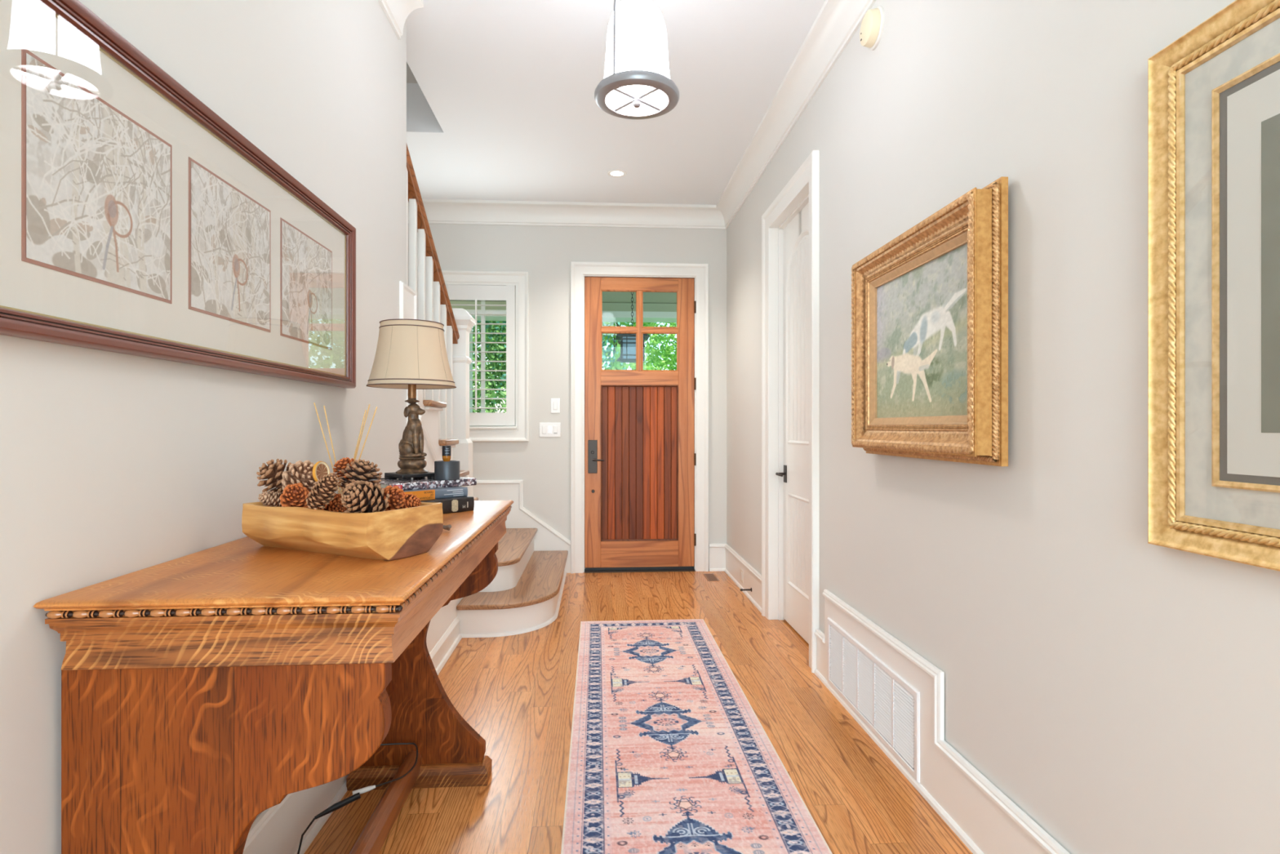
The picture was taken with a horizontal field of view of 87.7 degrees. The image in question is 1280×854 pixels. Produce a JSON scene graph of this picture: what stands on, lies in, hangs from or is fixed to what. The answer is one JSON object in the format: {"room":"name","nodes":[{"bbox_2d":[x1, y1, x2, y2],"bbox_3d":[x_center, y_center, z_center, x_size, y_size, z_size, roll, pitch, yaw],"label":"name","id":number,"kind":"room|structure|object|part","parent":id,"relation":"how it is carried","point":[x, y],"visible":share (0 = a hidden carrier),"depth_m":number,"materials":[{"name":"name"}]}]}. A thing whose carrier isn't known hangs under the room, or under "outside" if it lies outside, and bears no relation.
{"room":"entrance hallway","nodes":[
{"label":"entrance hallway","id":0,"kind":"room"},
{"bbox_2d":[0,0,417,853],"bbox_3d":[-1.432,-1.650,0.460,1.100,5.700,7.500,0,0,-4],"label":"wall","id":1,"kind":"structure","parent":0,"point":[113,464],"depth_m":1.40,"materials":[{"name":"white paint"}]},
{"bbox_2d":[26,53,170,300],"bbox_3d":[-0.913,-0.400,1.145,0.001,0.301,0.331,0,0,-4],"label":"print","id":2,"kind":"object","parent":1,"relation":"attached to","point":[98,184],"depth_m":1.11},
{"bbox_2d":[0,0,355,388],"bbox_3d":[-0.931,-0.404,1.545,0.030,0.546,1.433,0,0,-4],"label":"frame","id":3,"kind":"object","parent":1,"relation":"attached to","point":[135,220],"visible":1,"depth_m":1.23,"materials":[{"name":"brown wood"}]},
{"bbox_2d":[191,160,269,329],"bbox_3d":[-0.938,-0.400,1.542,0.001,0.301,0.331,0,0,-4],"label":"print","id":4,"kind":"object","parent":1,"relation":"attached to","point":[230,232],"depth_m":1.51},
{"bbox_2d":[242,773,349,853],"bbox_3d":[-0.836,1.087,-0.043,0.026,0.227,6.020,0,0,-4],"label":"baseboard","id":5,"kind":"structure","parent":1,"relation":"attached to","point":[279,828],"depth_m":1.84,"materials":[{"name":"white paint"}]},
{"bbox_2d":[282,221,331,347],"bbox_3d":[-0.963,-0.400,1.939,0.001,0.301,0.331,0,0,-4],"label":"print","id":6,"kind":"object","parent":1,"relation":"attached to","point":[306,264],"depth_m":1.92},
{"bbox_2d":[297,791,360,853],"bbox_3d":[-0.880,1.117,1.885,0.170,0.109,0.022,0,0,-41],"label":"power cable","id":7,"kind":"object","parent":1,"relation":"attached to","point":[346,801],"visible":1,"depth_m":1.89,"materials":[{"name":"black"}]},
{"bbox_2d":[377,0,423,39],"bbox_3d":[-0.789,-1.738,-0.138,0.108,0.165,5.985,0,0,-4],"label":"trim","id":8,"kind":"structure","parent":1,"relation":"attached to","point":[397,11],"depth_m":2.77,"materials":[{"name":"white paint"}]},
{"bbox_2d":[399,280,417,319],"bbox_3d":[-1.036,-0.414,2.978,0.018,0.428,0.225,0,0,-4],"label":"wall panel","id":9,"kind":"object","parent":1,"relation":"attached to","point":[407,295],"visible":0.4,"depth_m":2.95,"materials":[{"name":"white paint"}]},
{"bbox_2d":[408,0,876,229],"bbox_3d":[-0.512,-1.738,1.190,3.030,0.165,8.600,0,0,-4],"label":"trim","id":10,"kind":"structure","parent":1,"relation":"attached to","point":[837,22],"depth_m":5.09,"materials":[{"name":"white paint"}]},
{"bbox_2d":[434,460,459,479],"bbox_3d":[-0.622,0.139,2.150,0.079,0.059,0.079,0,0,-4],"label":"canister","id":11,"kind":"object","parent":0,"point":[443,469],"depth_m":2.12,"materials":[{"name":"grey metal"}]},
{"bbox_2d":[408,222,726,570],"bbox_3d":[-0.745,-0.310,5.554,3.420,3.020,0.140,0,0,-4],"label":"wall","id":12,"kind":"structure","parent":0,"point":[543,464],"depth_m":5.49,"materials":[{"name":"white paint"}]},
{"bbox_2d":[425,270,528,441],"bbox_3d":[-1.332,-0.575,5.489,0.836,1.386,0.175,0,0,-4],"label":"window","id":13,"kind":"structure","parent":12,"relation":"in","point":[511,287],"depth_m":5.44,"materials":[{"name":"white paint"}]},
{"bbox_3d":[-1.331,-0.585,5.407,0.014,0.900,0.012,0,0,-4],"label":"tilt rod","id":14,"kind":"part","parent":13,"relation":"part of","materials":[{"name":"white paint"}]},
{"bbox_3d":[-1.331,-0.584,5.448,0.614,1.154,0.028,0,0,-4],"label":"shutter panel","id":15,"kind":"part","parent":13,"relation":"part of","materials":[{"name":"white wood"}]},
{"bbox_3d":[-1.333,-0.575,5.507,0.660,1.210,0.138,0,0,-4],"label":"frame","id":16,"kind":"part","parent":13,"relation":"part of","materials":[{"name":"white paint"}]},
{"bbox_3d":[-1.336,-0.575,5.544,0.620,1.170,0.035,0,0,-4],"label":"sash","id":17,"kind":"part","parent":13,"relation":"part of","materials":[{"name":"white paint"}]},
{"bbox_3d":[-1.338,0.005,5.423,0.660,0.020,0.045,0,0,-4],"label":"sill","id":18,"kind":"part","parent":13,"relation":"part of","materials":[{"name":"white paint"}]},
{"bbox_2d":[539,422,560,436],"bbox_3d":[-0.741,0.023,5.478,0.173,0.118,0.012,0,0,-4],"label":"light switch","id":19,"kind":"object","parent":12,"relation":"attached to","point":[546,429],"visible":1,"depth_m":5.48,"materials":[{"name":"white plastic"}]},
{"bbox_2d":[551,398,559,413],"bbox_3d":[-0.697,-0.175,5.481,0.075,0.122,0.011,0,0,-4],"label":"light switch","id":20,"kind":"object","parent":12,"relation":"attached to","point":[555,402],"visible":1,"depth_m":5.48,"materials":[{"name":"white plastic"}]},
{"bbox_2d":[570,261,708,573],"bbox_3d":[-0.004,-0.079,5.577,1.143,2.558,0.188,0,0,-4],"label":"door","id":21,"kind":"structure","parent":12,"relation":"in","point":[639,437],"depth_m":5.54,"materials":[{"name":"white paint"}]},
{"bbox_3d":[-0.392,0.245,5.515,0.076,0.274,0.007,0,0,-4],"label":"handle plate","id":22,"kind":"part","parent":21,"relation":"part of","materials":[{"name":"grey metal"}]},
{"bbox_3d":[-0.347,0.271,5.491,0.104,0.020,0.060,0,0,-4],"label":"lever","id":23,"kind":"part","parent":21,"relation":"part of","materials":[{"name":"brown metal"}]},
{"bbox_3d":[-0.004,-1.190,5.565,0.647,0.104,0.044,0,0,-4],"label":"rail","id":24,"kind":"part","parent":21,"relation":"part of","materials":[{"name":"brown wood"}]},
{"bbox_3d":[-0.004,-0.406,5.565,0.647,0.116,0.044,0,0,-4],"label":"rail","id":25,"kind":"part","parent":21,"relation":"part of","materials":[{"name":"brown wood"}]},
{"bbox_3d":[-0.004,1.056,5.565,0.647,0.217,0.044,0,0,-4],"label":"rail","id":26,"kind":"part","parent":21,"relation":"part of","materials":[{"name":"brown wood"}]},
{"bbox_3d":[-0.004,0.300,5.567,0.647,1.296,0.020,0,0,-4],"label":"plank panel","id":27,"kind":"part","parent":21,"relation":"part of","materials":[{"name":"brown wood"}]},
{"bbox_2d":[709,543,725,571],"bbox_3d":[0.645,1.087,5.559,0.136,0.227,0.026,0,0,-4],"label":"baseboard","id":28,"kind":"structure","parent":12,"relation":"attached to","point":[717,551],"depth_m":5.56,"materials":[{"name":"white paint"}]},
{"bbox_2d":[406,0,826,204],"bbox_3d":[-0.477,-1.970,1.202,3.400,0.300,8.860,0,0,-4],"label":"ceiling","id":29,"kind":"structure","parent":0,"point":[502,105],"depth_m":3.69,"materials":[{"name":"white paint"}]},
{"bbox_2d":[607,169,626,177],"bbox_3d":[-0.166,-1.817,4.779,0.140,0.006,0.140,0,0,-4],"label":"recessed light","id":30,"kind":"object","parent":29,"relation":"in","point":[615,173],"visible":1,"depth_m":4.78,"materials":[{"name":"white"}]},
{"bbox_2d":[594,0,679,119],"bbox_3d":[-0.011,-1.475,2.354,0.300,0.690,0.300,0,0,-4],"label":"pendant light","id":31,"kind":"object","parent":29,"relation":"hanging from","point":[637,83],"visible":1,"depth_m":2.27,"materials":[{"name":"white"}]},
{"bbox_3d":[-0.055,-1.381,2.289,0.008,0.395,0.121,0,0,34],"label":"rod","id":32,"kind":"part","parent":31,"relation":"part of","materials":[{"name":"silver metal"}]},
{"bbox_2d":[303,570,973,853],"bbox_3d":[-0.424,1.260,1.145,3.300,0.120,8.740,0,0,-4],"label":"floor","id":33,"kind":"structure","parent":0,"point":[517,691],"depth_m":2.57,"materials":[{"name":"red wood"}]},
{"bbox_2d":[33,500,513,853],"bbox_3d":[-0.684,0.732,1.700,0.547,0.937,1.363,0,0,-4],"label":"console table","id":34,"kind":"object","parent":33,"relation":"on","point":[203,690],"visible":0.82,"depth_m":1.06,"materials":[{"name":"brown wood"}]},
{"bbox_3d":[-0.659,0.762,1.075,0.494,0.776,0.040,0,0,-4],"label":"leg","id":35,"kind":"part","parent":34,"relation":"part of","materials":[{"name":"brown wood"}]},
{"bbox_3d":[-0.680,0.286,1.700,0.531,0.013,1.354,0,0,-4],"label":"bead moulding","id":36,"kind":"part","parent":34,"relation":"part of","materials":[{"name":"brown wood"}]},
{"bbox_2d":[241,502,443,560],"bbox_3d":[-0.639,0.212,1.436,0.395,0.101,0.214,0,0,26],"label":"wooden bowl","id":37,"kind":"object","parent":34,"relation":"on","point":[406,532],"visible":0.88,"depth_m":1.34,"materials":[{"name":"brown wood"}]},
{"bbox_2d":[257,490,282,506],"bbox_3d":[-0.806,0.160,1.463,0.056,0.041,0.038,0,0,-33],"label":"pine cone","id":38,"kind":"object","parent":37,"relation":"in","point":[269,498],"visible":0.81,"depth_m":1.45,"materials":[{"name":"brown plant"}]},
{"bbox_2d":[256,458,293,495],"bbox_3d":[-0.823,0.119,1.522,0.093,0.094,0.085,0,0,14],"label":"pine cone","id":39,"kind":"object","parent":37,"relation":"in","point":[273,473],"visible":0.6,"depth_m":1.50,"materials":[{"name":"brown plant"}]},
{"bbox_2d":[279,482,309,507],"bbox_3d":[-0.726,0.151,1.405,0.060,0.066,0.071,0,0,-25],"label":"pine cone","id":40,"kind":"object","parent":37,"relation":"in","point":[295,495],"visible":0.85,"depth_m":1.39,"materials":[{"name":"brown plant"}]},
{"bbox_2d":[280,460,316,494],"bbox_3d":[-0.750,0.119,1.482,0.088,0.090,0.086,0,0,17],"label":"pine cone","id":41,"kind":"object","parent":37,"relation":"in","point":[302,472],"visible":0.55,"depth_m":1.46,"materials":[{"name":"brown plant"}]},
{"bbox_2d":[312,461,329,481],"bbox_3d":[-0.662,0.095,1.385,0.011,0.048,0.048,0,0,11],"label":"slice","id":42,"kind":"object","parent":37,"relation":"in","point":[320,468],"visible":0.74,"depth_m":1.38,"materials":[{"name":"orange food"}]},
{"bbox_2d":[306,472,338,509],"bbox_3d":[-0.630,0.129,1.326,0.073,0.080,0.046,0,0,31],"label":"pine cone","id":43,"kind":"object","parent":37,"relation":"on","point":[326,486],"visible":1,"depth_m":1.32,"materials":[{"name":"brown plant"}]},
{"bbox_2d":[316,493,347,512],"bbox_3d":[-0.654,0.173,1.424,0.074,0.063,0.063,0,0,19],"label":"pine cone","id":44,"kind":"object","parent":37,"relation":"in","point":[335,505],"visible":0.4,"depth_m":1.40,"materials":[{"name":"brown plant"}]},
{"bbox_2d":[333,457,356,484],"bbox_3d":[-0.648,0.099,1.479,0.062,0.064,0.060,0,0,-40],"label":"pine cone","id":45,"kind":"object","parent":37,"relation":"in","point":[343,462],"visible":0.55,"depth_m":1.46,"materials":[{"name":"brown plant"}]},
{"bbox_2d":[337,459,382,492],"bbox_3d":[-0.589,0.111,1.405,0.082,0.086,0.083,0,0,8],"label":"pine cone","id":46,"kind":"object","parent":37,"relation":"in","point":[365,471],"visible":0.62,"depth_m":1.39,"materials":[{"name":"brown plant"}]},
{"bbox_2d":[340,480,390,512],"bbox_3d":[-0.546,0.145,1.322,0.081,0.080,0.091,0,0,41],"label":"pine cone","id":47,"kind":"object","parent":37,"relation":"in","point":[358,496],"visible":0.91,"depth_m":1.30,"materials":[{"name":"brown plant"}]},
{"bbox_2d":[379,484,406,511],"bbox_3d":[-0.528,0.158,1.405,0.074,0.070,0.070,0,0,2],"label":"pine cone","id":48,"kind":"object","parent":37,"relation":"in","point":[397,495],"visible":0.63,"depth_m":1.39,"materials":[{"name":"brown plant"}]},
{"bbox_2d":[394,493,421,508],"bbox_3d":[-0.499,0.165,1.418,0.067,0.046,0.044,0,0,8],"label":"pine cone","id":49,"kind":"object","parent":37,"relation":"in","point":[412,500],"visible":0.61,"depth_m":1.41,"materials":[{"name":"brown plant"}]},
{"bbox_2d":[313,402,377,493],"bbox_3d":[-0.802,0.098,1.813,0.166,0.330,0.064,0,0,-4],"label":"reed diffuser","id":50,"kind":"object","parent":34,"relation":"on","point":[362,427],"visible":0.18,"depth_m":1.81,"materials":[{"name":"beige wood"}]},
{"bbox_2d":[352,742,417,795],"bbox_3d":[-0.800,1.058,2.097,0.215,0.062,0.231,0,0,-29],"label":"power cable","id":51,"kind":"object","parent":34,"relation":"on","point":[366,788],"visible":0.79,"depth_m":2.04,"materials":[{"name":"black plastic"}]},
{"bbox_3d":[-0.800,1.058,2.132,0.232,0.062,0.194,0,0,45],"label":"cord","id":52,"kind":"part","parent":51,"relation":"part of","materials":[{"name":"black plastic"}]},
{"bbox_2d":[366,319,456,480],"bbox_3d":[-0.765,-0.043,2.189,0.333,0.587,0.278,0,0,37],"label":"table lamp","id":53,"kind":"object","parent":34,"relation":"on","point":[411,354],"visible":1,"depth_m":2.10,"materials":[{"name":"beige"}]},
{"bbox_3d":[-0.882,0.207,2.166,0.198,0.087,0.044,0,0,10],"label":"power cord","id":54,"kind":"part","parent":53,"relation":"part of","materials":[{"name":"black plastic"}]},
{"bbox_3d":[-0.743,-0.234,2.172,0.274,0.203,0.274,0,0,-4],"label":"lamp shade","id":55,"kind":"part","parent":53,"relation":"part of","materials":[{"name":"beige fabric"}]},
{"bbox_3d":[-0.743,-0.128,2.172,0.027,0.070,0.027,0,0,-4],"label":"stem","id":56,"kind":"part","parent":53,"relation":"part of","materials":[{"name":"gold metal"}]},
{"bbox_3d":[-0.735,0.762,2.263,0.494,0.776,0.040,0,0,-4],"label":"leg","id":57,"kind":"part","parent":34,"relation":"part of","materials":[{"name":"brown wood"}]},
{"bbox_2d":[420,496,474,513],"bbox_3d":[-0.677,0.241,2.062,0.195,0.043,0.252,0,0,40],"label":"book","id":58,"kind":"object","parent":34,"relation":"on","point":[460,504],"visible":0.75,"depth_m":2.05,"materials":[{"name":"black paper"}]},
{"bbox_2d":[403,486,467,500],"bbox_3d":[-0.718,0.206,2.094,0.215,0.029,0.270,0,0,43],"label":"book","id":59,"kind":"object","parent":58,"relation":"on","point":[452,491],"visible":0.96,"depth_m":2.05,"materials":[{"name":"blue paper"}]},
{"bbox_2d":[368,476,476,490],"bbox_3d":[-0.727,0.180,2.165,0.240,0.022,0.300,0,0,43],"label":"book","id":60,"kind":"object","parent":59,"relation":"on","point":[415,483],"visible":0.52,"depth_m":2.09,"materials":[{"name":"multicoloured paper"}]},
{"bbox_2d":[434,445,459,479],"bbox_3d":[-0.622,0.114,2.150,0.079,0.109,0.079,0,0,-4],"label":"diffuser","id":61,"kind":"object","parent":60,"relation":"on","point":[446,468],"visible":1,"depth_m":2.12,"materials":[{"name":"grey metal"}]},
{"bbox_2d":[442,445,451,461],"bbox_3d":[-0.624,0.089,2.149,0.028,0.059,0.028,0,0,-4],"label":"bottle","id":62,"kind":"object","parent":61,"relation":"on","point":[446,450],"depth_m":2.14,"materials":[{"name":"black glass"}]},
{"bbox_2d":[443,524,451,530],"bbox_3d":[-0.498,0.254,1.685,0.060,0.020,0.017,0,0,31],"label":"twig","id":63,"kind":"object","parent":34,"relation":"on","point":[446,526],"visible":0.62,"depth_m":1.67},
{"bbox_2d":[406,144,568,675],"bbox_3d":[-1.310,-0.119,3.486,1.690,2.638,3.882,0,0,-4],"label":"staircase","id":64,"kind":"structure","parent":33,"relation":"on","point":[525,593],"depth_m":3.84,"materials":[{"name":"white paint"}]},
{"bbox_3d":[-1.022,0.352,3.584,0.016,0.813,1.238,0,0,-4],"label":"raked moulding","id":65,"kind":"part","parent":64,"relation":"part of","materials":[{"name":"white paint"}]},
{"bbox_3d":[-1.107,-0.977,3.432,0.066,0.923,1.390,0,0,-4],"label":"handrail","id":66,"kind":"part","parent":64,"relation":"part of","materials":[{"name":"brown wood"}]},
{"bbox_3d":[-1.010,1.092,3.393,0.016,0.024,0.830,0,0,-4],"label":"moulding","id":67,"kind":"part","parent":64,"relation":"part of","materials":[{"name":"white paint"}]},
{"bbox_3d":[-1.011,1.150,3.390,0.014,0.100,0.825,0,0,-4],"label":"moulding","id":68,"kind":"part","parent":64,"relation":"part of","materials":[{"name":"white paint"}]},
{"bbox_3d":[-0.996,1.190,3.386,0.016,0.020,0.815,0,0,-4],"label":"shoe moulding","id":69,"kind":"part","parent":64,"relation":"part of","materials":[{"name":"white paint"}]},
{"bbox_3d":[-1.141,0.043,4.186,0.184,1.566,0.184,0,0,-4],"label":"newel post","id":70,"kind":"part","parent":64,"relation":"part of","materials":[{"name":"white paint"}]},
{"bbox_3d":[-0.629,1.191,4.584,0.420,0.018,1.743,0,0,14],"label":"shoe moulding","id":71,"kind":"part","parent":64,"relation":"part of","materials":[{"name":"white paint"}]},
{"bbox_2d":[560,618,832,853],"bbox_3d":[0.112,1.197,2.602,0.760,0.004,3.053,0,0,-4],"label":"runner rug","id":72,"kind":"object","parent":33,"relation":"on","point":[669,753],"visible":1,"depth_m":2.41,"materials":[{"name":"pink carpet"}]},
{"bbox_2d":[703,573,719,581],"bbox_3d":[0.568,1.199,5.317,0.090,0.002,0.260,0,0,-4],"label":"floor vent","id":73,"kind":"object","parent":33,"relation":"in","point":[711,576],"visible":1,"depth_m":5.30,"materials":[{"name":"brown wood"}]},
{"bbox_2d":[726,0,1279,853],"bbox_3d":[1.069,-0.310,1.230,0.130,3.020,8.720,0,0,-4],"label":"wall","id":74,"kind":"structure","parent":0,"point":[1121,690],"depth_m":1.61,"materials":[{"name":"white paint"}]},
{"bbox_2d":[724,543,761,613],"bbox_3d":[0.755,1.087,4.924,0.026,0.227,1.281,0,0,-4],"label":"baseboard","id":75,"kind":"structure","parent":74,"relation":"attached to","point":[735,562],"depth_m":4.80,"materials":[{"name":"white paint"}]},
{"bbox_2d":[740,587,751,591],"bbox_3d":[0.734,1.128,4.616,0.079,0.028,0.028,0,0,-4],"label":"door stop","id":76,"kind":"object","parent":74,"relation":"attached to","point":[741,589],"visible":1,"depth_m":4.61,"materials":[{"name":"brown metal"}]},
{"bbox_2d":[761,150,819,672],"bbox_3d":[0.890,-0.075,3.759,0.165,2.550,1.010,0,0,-4],"label":"door","id":77,"kind":"structure","parent":74,"relation":"in","point":[790,225],"depth_m":3.97,"materials":[{"name":"white paint"}]},
{"bbox_3d":[0.867,0.287,4.056,0.061,0.105,0.125,0,0,-4],"label":"lever","id":78,"kind":"part","parent":77,"relation":"part of","materials":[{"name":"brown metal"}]},
{"bbox_3d":[0.918,-0.075,3.761,0.013,2.050,0.560,0,0,-4],"label":"panel moulding","id":79,"kind":"part","parent":77,"relation":"part of","materials":[{"name":"white paint"}]},
{"bbox_2d":[859,5,884,50],"bbox_3d":[0.893,-1.545,2.582,0.049,0.148,0.148,0,0,-4],"label":"smoke detector","id":80,"kind":"object","parent":74,"relation":"attached to","point":[872,26],"visible":1,"depth_m":2.54,"materials":[{"name":"white plastic"}]},
{"bbox_2d":[827,617,919,782],"bbox_3d":[0.894,1.028,2.640,0.010,0.300,0.869,0,0,-4],"label":"air vent","id":81,"kind":"object","parent":74,"relation":"attached to","point":[886,702],"visible":1,"depth_m":2.53,"materials":[{"name":"white metal"}]},
{"bbox_2d":[851,176,1008,466],"bbox_3d":[0.880,-0.273,2.159,0.092,0.750,0.873,0,0,-4],"label":"painting","id":82,"kind":"object","parent":74,"relation":"attached to","point":[930,304],"visible":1,"depth_m":2.01,"materials":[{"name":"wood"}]},
{"bbox_2d":[814,589,1070,853],"bbox_3d":[1.059,0.982,0.160,0.026,0.437,6.185,0,0,-4],"label":"baseboard","id":83,"kind":"structure","parent":74,"relation":"attached to","point":[986,820],"depth_m":2.08,"materials":[{"name":"white paint"}]},
{"bbox_2d":[1147,0,1279,571],"bbox_3d":[1.008,-0.241,0.902,0.025,0.928,0.752,0,0,-4],"label":"framed picture","id":84,"kind":"object","parent":74,"relation":"attached to","point":[1214,91],"visible":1,"depth_m":1.15,"materials":[{"name":"gold metal"}]},
{"bbox_2d":[1261,113,1279,432],"bbox_3d":[1.012,-0.241,0.902,0.001,0.500,0.342,0,0,-4],"label":"print","id":85,"kind":"object","parent":84,"relation":"attached to","point":[1270,122],"depth_m":1.06},
{"bbox_3d":[-0.444,-1.820,6.966,7.000,0.080,2.640,0,0,-4],"label":"ceiling","id":86,"kind":"structure","parent":0,"visible":0},
{"bbox_2d":[449,291,676,311],"bbox_3d":[-0.519,-1.583,8.133,7.000,0.395,0.300,0,0,-4],"label":"beam","id":87,"kind":"structure","parent":86,"relation":"attached to","point":[611,300],"depth_m":8.02,"materials":[{"name":"grey"}]},
{"bbox_2d":[615,292,649,362],"bbox_3d":[-0.081,-1.254,7.009,0.346,1.131,0.346,0,0,-4],"label":"lantern","id":88,"kind":"object","parent":86,"relation":"hanging from","point":[628,341],"visible":0.49,"depth_m":6.90,"materials":[{"name":"black metal"}]},
{"bbox_3d":[-0.081,-0.820,7.009,0.212,0.236,0.212,0,0,-4],"label":"lantern glass","id":89,"kind":"part","parent":88,"relation":"part of","materials":[{"name":"blue"}]},
{"bbox_3d":[-0.082,-1.433,7.009,0.020,0.772,0.020,0,0,41],"label":"chain","id":90,"kind":"part","parent":88,"relation":"part of","materials":[{"name":"black metal"}]},
{"label":"outside","id":91,"kind":"structure","parent":0,"visible":0},
{"bbox_3d":[-1.613,1.675,25.279,60.000,0.050,39.340,0,0,-4],"label":"ground","id":92,"kind":"structure","parent":91,"visible":0},
{"bbox_2d":[472,320,506,412],"bbox_3d":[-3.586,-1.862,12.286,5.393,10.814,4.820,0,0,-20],"label":"tree","id":93,"kind":"object","parent":92,"relation":"on","point":[503,365],"visible":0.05,"depth_m":13.11,"materials":[{"name":"green plant"}]},
{"bbox_2d":[472,320,629,411],"bbox_3d":[-1.485,-3.272,13.814,7.002,9.999,4.935,0,0,19],"label":"tree","id":94,"kind":"object","parent":92,"relation":"on","point":[478,322],"visible":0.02,"depth_m":13.58,"materials":[{"name":"green plant"}]},
{"bbox_2d":[479,321,676,400],"bbox_3d":[-0.699,-4.119,19.633,8.344,13.939,9.202,0,0,-44],"label":"tree","id":95,"kind":"object","parent":92,"relation":"on","point":[617,343],"visible":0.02,"depth_m":19.45,"materials":[{"name":"green plant"}]},
{"bbox_2d":[604,322,676,369],"bbox_3d":[1.560,-3.027,14.367,5.930,12.089,4.744,0,0,19],"label":"tree","id":96,"kind":"object","parent":92,"relation":"on","point":[668,349],"visible":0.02,"depth_m":14.94,"materials":[{"name":"green plant"}]},
{"bbox_3d":[-0.444,1.445,6.966,7.000,0.410,2.640,0,0,-4],"label":"floor","id":97,"kind":"structure","parent":92,"relation":"on","visible":0},
{"bbox_2d":[469,327,472,412],"bbox_3d":[-2.135,-0.035,8.030,0.260,2.550,0.260,0,0,-4],"label":"porch column","id":98,"kind":"structure","parent":97,"relation":"on","point":[470,335],"depth_m":8.05,"materials":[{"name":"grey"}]},
{"bbox_2d":[465,309,676,322],"bbox_3d":[-0.518,-1.347,8.129,7.000,0.075,0.350,0,0,-4],"label":"trim","id":99,"kind":"structure","parent":98,"relation":"on","point":[607,316],"depth_m":8.01,"materials":[{"name":"white paint"}]},
{"bbox_3d":[-2.095,-1.650,1.029,0.150,5.700,8.720,0,0,-4],"label":"wall","id":100,"kind":"structure","parent":0,"visible":0},
{"bbox_2d":[472,480,570,573],"bbox_3d":[-1.428,0.817,5.428,1.741,0.767,0.025,0,0,-4],"label":"baseboard","id":101,"kind":"structure","parent":100,"relation":"attached to","point":[546,538],"depth_m":5.45,"materials":[{"name":"white paint"}]}
]}

